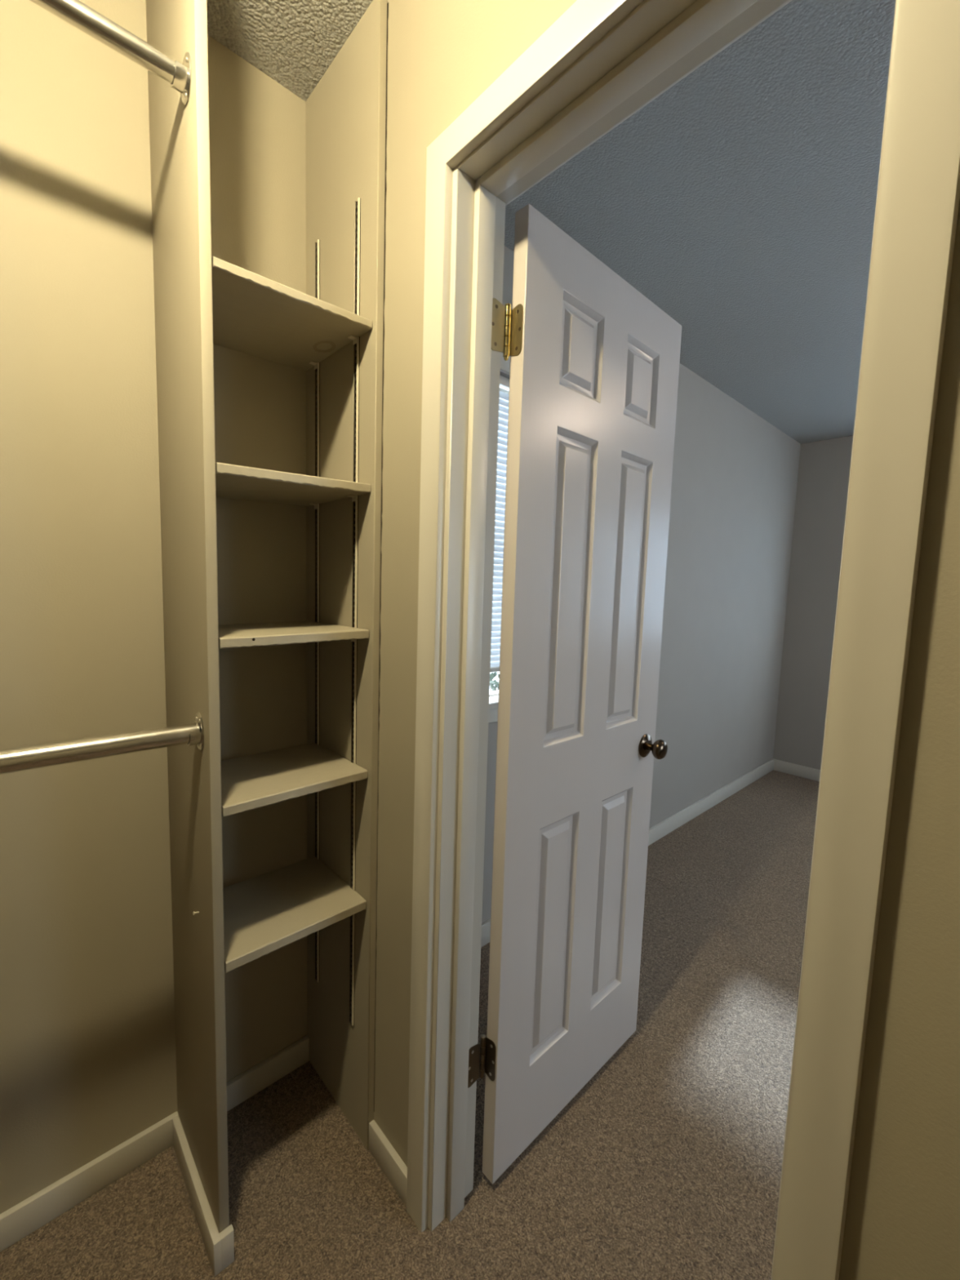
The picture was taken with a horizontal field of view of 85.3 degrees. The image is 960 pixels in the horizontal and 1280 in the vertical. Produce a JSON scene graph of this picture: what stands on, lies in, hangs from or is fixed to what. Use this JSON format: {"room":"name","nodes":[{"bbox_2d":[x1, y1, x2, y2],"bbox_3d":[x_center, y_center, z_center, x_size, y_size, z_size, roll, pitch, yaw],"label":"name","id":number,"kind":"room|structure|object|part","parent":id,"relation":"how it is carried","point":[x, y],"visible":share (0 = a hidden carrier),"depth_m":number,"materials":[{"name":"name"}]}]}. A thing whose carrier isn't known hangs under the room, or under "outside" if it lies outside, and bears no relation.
{"room":"walk-in closet","nodes":[
{"label":"walk-in closet","id":0,"kind":"room"},
{"bbox_2d":[146,0,229,1233],"bbox_3d":[-0.572,-0.018,1.021,0.019,2.460,0.317,-3,8,-43],"label":"wall","id":1,"kind":"structure","parent":0,"point":[179,132],"depth_m":0.97,"materials":[{"name":"paint"}]},
{"bbox_2d":[0,711,204,774],"bbox_3d":[-1.562,0.234,-0.014,2.860,0.080,0.060,-3,8,-43],"label":"closet rod","id":2,"kind":"object","parent":1,"relation":"attached to","point":[24,758],"visible":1,"depth_m":0.84,"materials":[{"name":"silver metal"}]},
{"bbox_2d":[29,0,191,105],"bbox_3d":[-1.522,-0.835,-0.125,2.860,0.091,0.060,-3,8,-43],"label":"closet rod","id":3,"kind":"object","parent":1,"relation":"attached to","point":[76,13],"visible":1,"depth_m":0.78,"materials":[{"name":"silver metal"}]},
{"bbox_2d":[172,1115,234,1276],"bbox_3d":[-0.603,1.173,1.124,0.037,0.070,0.317,-3,8,-43],"label":"baseboard","id":4,"kind":"structure","parent":1,"relation":"attached to","point":[220,1247],"depth_m":1.06,"materials":[{"name":"paint"}]},
{"bbox_2d":[0,0,800,1213],"bbox_3d":[-0.278,-0.067,1.617,7.181,2.460,0.160,-3,8,-43],"label":"wall","id":5,"kind":"structure","parent":0,"point":[88,1057],"depth_m":1.10,"materials":[{"name":"paint"}]},
{"bbox_2d":[0,1111,178,1252],"bbox_3d":[-1.766,1.220,0.271,2.860,0.070,0.014,-3,8,-43],"label":"baseboard","id":6,"kind":"structure","parent":5,"relation":"attached to","point":[19,1221],"depth_m":1.11,"materials":[{"name":"paint"}]},
{"bbox_2d":[226,1035,309,1111],"bbox_3d":[-0.593,1.150,1.358,0.304,0.070,0.014,-3,8,-43],"label":"baseboard","id":7,"kind":"structure","parent":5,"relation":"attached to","point":[260,1076],"depth_m":1.38,"materials":[{"name":"paint"}]},
{"bbox_2d":[488,351,510,723],"bbox_3d":[0.259,-0.350,2.063,1.140,1.264,0.138,-3,8,-43],"label":"window","id":8,"kind":"structure","parent":5,"relation":"in","point":[504,365],"depth_m":1.86,"materials":[{"name":"paint"}]},
{"bbox_3d":[0.254,0.214,2.106,1.140,0.022,0.103,-3,8,-43],"label":"sill","id":9,"kind":"part","parent":8,"relation":"part of","materials":[{"name":"paint"}]},
{"bbox_2d":[489,374,509,672],"bbox_3d":[0.266,-0.409,2.051,0.988,1.033,0.028,-3,8,-43],"label":"window blind","id":10,"kind":"object","parent":8,"relation":"attached to","point":[504,381],"visible":0.02,"depth_m":1.87,"materials":[{"name":"paint"}]},
{"bbox_3d":[0.251,0.096,2.101,0.984,0.018,0.024,-3,8,-43],"label":"rail","id":11,"kind":"part","parent":10,"relation":"part of","materials":[{"name":"paint"}]},
{"bbox_3d":[0.282,-0.908,2.002,0.988,0.029,0.028,-3,8,-43],"label":"head rail","id":12,"kind":"part","parent":10,"relation":"part of","materials":[{"name":"paint"}]},
{"bbox_2d":[480,759,774,946],"bbox_3d":[0.941,1.047,2.814,3.666,0.085,0.014,-3,8,-43],"label":"baseboard","id":13,"kind":"structure","parent":5,"relation":"attached to","point":[677,820],"depth_m":3.16,"materials":[{"name":"paint"}]},
{"bbox_2d":[373,0,959,1279],"bbox_3d":[0.795,0.113,0.127,0.115,2.460,3.500,-3,8,-43],"label":"wall","id":14,"kind":"structure","parent":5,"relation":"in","point":[902,1222],"depth_m":0.51,"materials":[{"name":"paint"}]},
{"bbox_2d":[306,0,388,1150],"bbox_3d":[-0.331,-0.031,1.235,0.017,2.460,0.330,-3,8,-43],"label":"panel","id":15,"kind":"object","parent":14,"relation":"attached to","point":[346,111],"visible":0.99,"depth_m":1.18,"materials":[{"name":"paint"}]},
{"bbox_2d":[315,239,319,982],"bbox_3d":[-0.406,-0.009,1.301,0.005,1.845,0.016,-3,8,-43],"label":"strip","id":16,"kind":"object","parent":15,"relation":"attached to","point":[317,244],"visible":0.77,"depth_m":1.29,"materials":[{"name":"metal"}]},
{"bbox_2d":[309,360,317,369],"bbox_3d":[-0.394,-0.649,1.232,0.015,0.012,0.017,-3,8,-43],"label":"clip","id":17,"kind":"object","parent":16,"relation":"attached to","point":[312,362],"visible":1,"depth_m":1.23,"materials":[{"name":"beige metal"}]},
{"bbox_2d":[309,502,317,509],"bbox_3d":[-0.404,-0.324,1.263,0.015,0.012,0.017,-3,8,-43],"label":"clip","id":18,"kind":"object","parent":16,"relation":"attached to","point":[312,504],"visible":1,"depth_m":1.26,"materials":[{"name":"beige metal"}]},
{"bbox_2d":[349,197,360,1026],"bbox_3d":[-0.281,0.008,1.167,0.005,1.845,0.016,-3,8,-43],"label":"strip","id":19,"kind":"object","parent":15,"relation":"attached to","point":[357,204],"visible":0.9,"depth_m":1.16,"materials":[{"name":"metal"}]},
{"bbox_2d":[211,256,372,371],"bbox_3d":[-0.433,-0.647,1.071,0.298,0.022,0.308,-3,8,-43],"label":"shelf","id":20,"kind":"object","parent":19,"relation":"attached to","point":[254,314],"visible":0.91,"depth_m":1.04,"materials":[{"name":"paint"}]},
{"bbox_2d":[215,462,370,506],"bbox_3d":[-0.440,-0.320,1.099,0.298,0.028,0.298,-3,8,-43],"label":"shelf","id":21,"kind":"object","parent":19,"relation":"attached to","point":[232,481],"visible":0.94,"depth_m":1.04,"materials":[{"name":"paint"}]},
{"bbox_2d":[217,621,368,648],"bbox_3d":[-0.444,-0.016,1.123,0.298,0.025,0.282,-3,8,-43],"label":"shelf","id":22,"kind":"object","parent":19,"relation":"attached to","point":[240,635],"visible":0.96,"depth_m":1.05,"materials":[{"name":"paint"}]},
{"bbox_2d":[222,856,366,973],"bbox_3d":[-0.455,0.597,1.174,0.298,0.025,0.258,-3,8,-43],"label":"shelf","id":23,"kind":"object","parent":19,"relation":"attached to","point":[264,913],"visible":0.94,"depth_m":1.15,"materials":[{"name":"paint"}]},
{"bbox_2d":[346,494,356,502],"bbox_3d":[-0.279,-0.307,1.129,0.015,0.012,0.017,-3,8,-43],"label":"clip","id":24,"kind":"object","parent":19,"relation":"attached to","point":[353,497],"visible":1,"depth_m":1.13,"materials":[{"name":"beige metal"}]},
{"bbox_2d":[347,334,357,344],"bbox_3d":[-0.268,-0.632,1.098,0.015,0.012,0.017,-3,8,-43],"label":"clip","id":25,"kind":"object","parent":19,"relation":"attached to","point":[353,338],"visible":1,"depth_m":1.10,"materials":[{"name":"beige metal"}]},
{"bbox_2d":[368,1120,407,1206],"bbox_3d":[-0.209,1.179,1.184,0.014,0.070,0.168,-3,8,-43],"label":"baseboard","id":26,"kind":"structure","parent":14,"relation":"attached to","point":[385,1155],"depth_m":1.17,"materials":[{"name":"paint"}]},
{"bbox_2d":[406,0,959,1279],"bbox_3d":[0.174,0.209,0.800,0.144,2.098,0.731,-3,8,-43],"label":"door frame","id":27,"kind":"structure","parent":14,"relation":"attached to","point":[917,200],"depth_m":0.66,"materials":[{"name":"paint"}]},
{"bbox_2d":[467,204,681,1183],"bbox_3d":[0.248,0.187,1.254,0.667,2.011,0.156,-4,8,-43],"label":"door","id":28,"kind":"structure","parent":27,"relation":"attached to","point":[594,373],"depth_m":1.19,"materials":[{"name":"paint"}]},
{"bbox_3d":[-0.015,0.913,1.120,0.037,0.092,0.002,-3,8,-43],"label":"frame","id":29,"kind":"part","parent":28,"relation":"part of","materials":[{"name":"metal"}]},
{"bbox_3d":[0.032,-0.586,0.973,0.037,0.092,0.002,-3,8,-43],"label":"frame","id":30,"kind":"part","parent":28,"relation":"part of","materials":[{"name":"gold metal"}]},
{"bbox_3d":[0.480,0.295,1.416,0.054,0.054,0.050,-4,8,-43],"label":"knob","id":31,"kind":"part","parent":28,"relation":"part of","materials":[{"name":"brown metal"}]},
{"bbox_2d":[0,769,819,1279],"bbox_3d":[0.906,1.363,0.431,7.181,0.080,3.760,-3,8,-43],"label":"floor","id":32,"kind":"structure","parent":0,"point":[666,1164],"depth_m":1.22,"materials":[{"name":"carpet"}]},
{"bbox_2d":[206,0,895,444],"bbox_3d":[0.984,-1.164,0.182,7.181,0.080,3.760,-3,8,-43],"label":"ceiling","id":33,"kind":"structure","parent":0,"point":[740,201],"depth_m":1.46,"materials":[{"name":"grey paint"}]},
{"bbox_2d":[773,435,853,769],"bbox_3d":[3.600,-0.051,2.675,0.140,2.460,3.627,-3,8,-43],"label":"wall","id":34,"kind":"structure","parent":0,"point":[824,467],"depth_m":3.82,"materials":[{"name":"paint"}]},
{"bbox_2d":[773,759,820,781],"bbox_3d":[3.478,1.130,2.771,0.014,0.085,3.513,-3,8,-43],"label":"baseboard","id":35,"kind":"structure","parent":34,"relation":"attached to","point":[793,769],"depth_m":3.93,"materials":[{"name":"paint"}]},
{"label":"outside","id":36,"kind":"structure","parent":0,"visible":0},
{"bbox_2d":[489,671,499,691],"bbox_3d":[-5.451,0.539,10.495,55.000,0.100,60.000,-3,8,-43],"label":"ground","id":37,"kind":"structure","parent":36,"point":[496,677],"depth_m":9.83,"materials":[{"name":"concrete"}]},
{"bbox_2d":[489,671,499,691],"bbox_3d":[0.056,0.783,3.090,1.253,1.208,0.734,-3,8,-43],"label":"shrub","id":38,"kind":"object","parent":37,"relation":"on","point":[492,675],"visible":0.02,"depth_m":3.08,"materials":[{"name":"green plant"}]},
{"bbox_3d":[-0.298,0.308,1.190,0.015,0.012,0.017,-3,8,-43],"label":"clip","id":39,"kind":"object","parent":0,"visible":0},
{"bbox_2d":[220,742,367,817],"bbox_3d":[-0.447,0.294,1.146,0.298,0.024,0.262,-3,8,-43],"label":"shelf","id":40,"kind":"object","parent":39,"relation":"on","point":[250,782],"visible":0.94,"depth_m":1.11,"materials":[{"name":"paint"}]}
]}

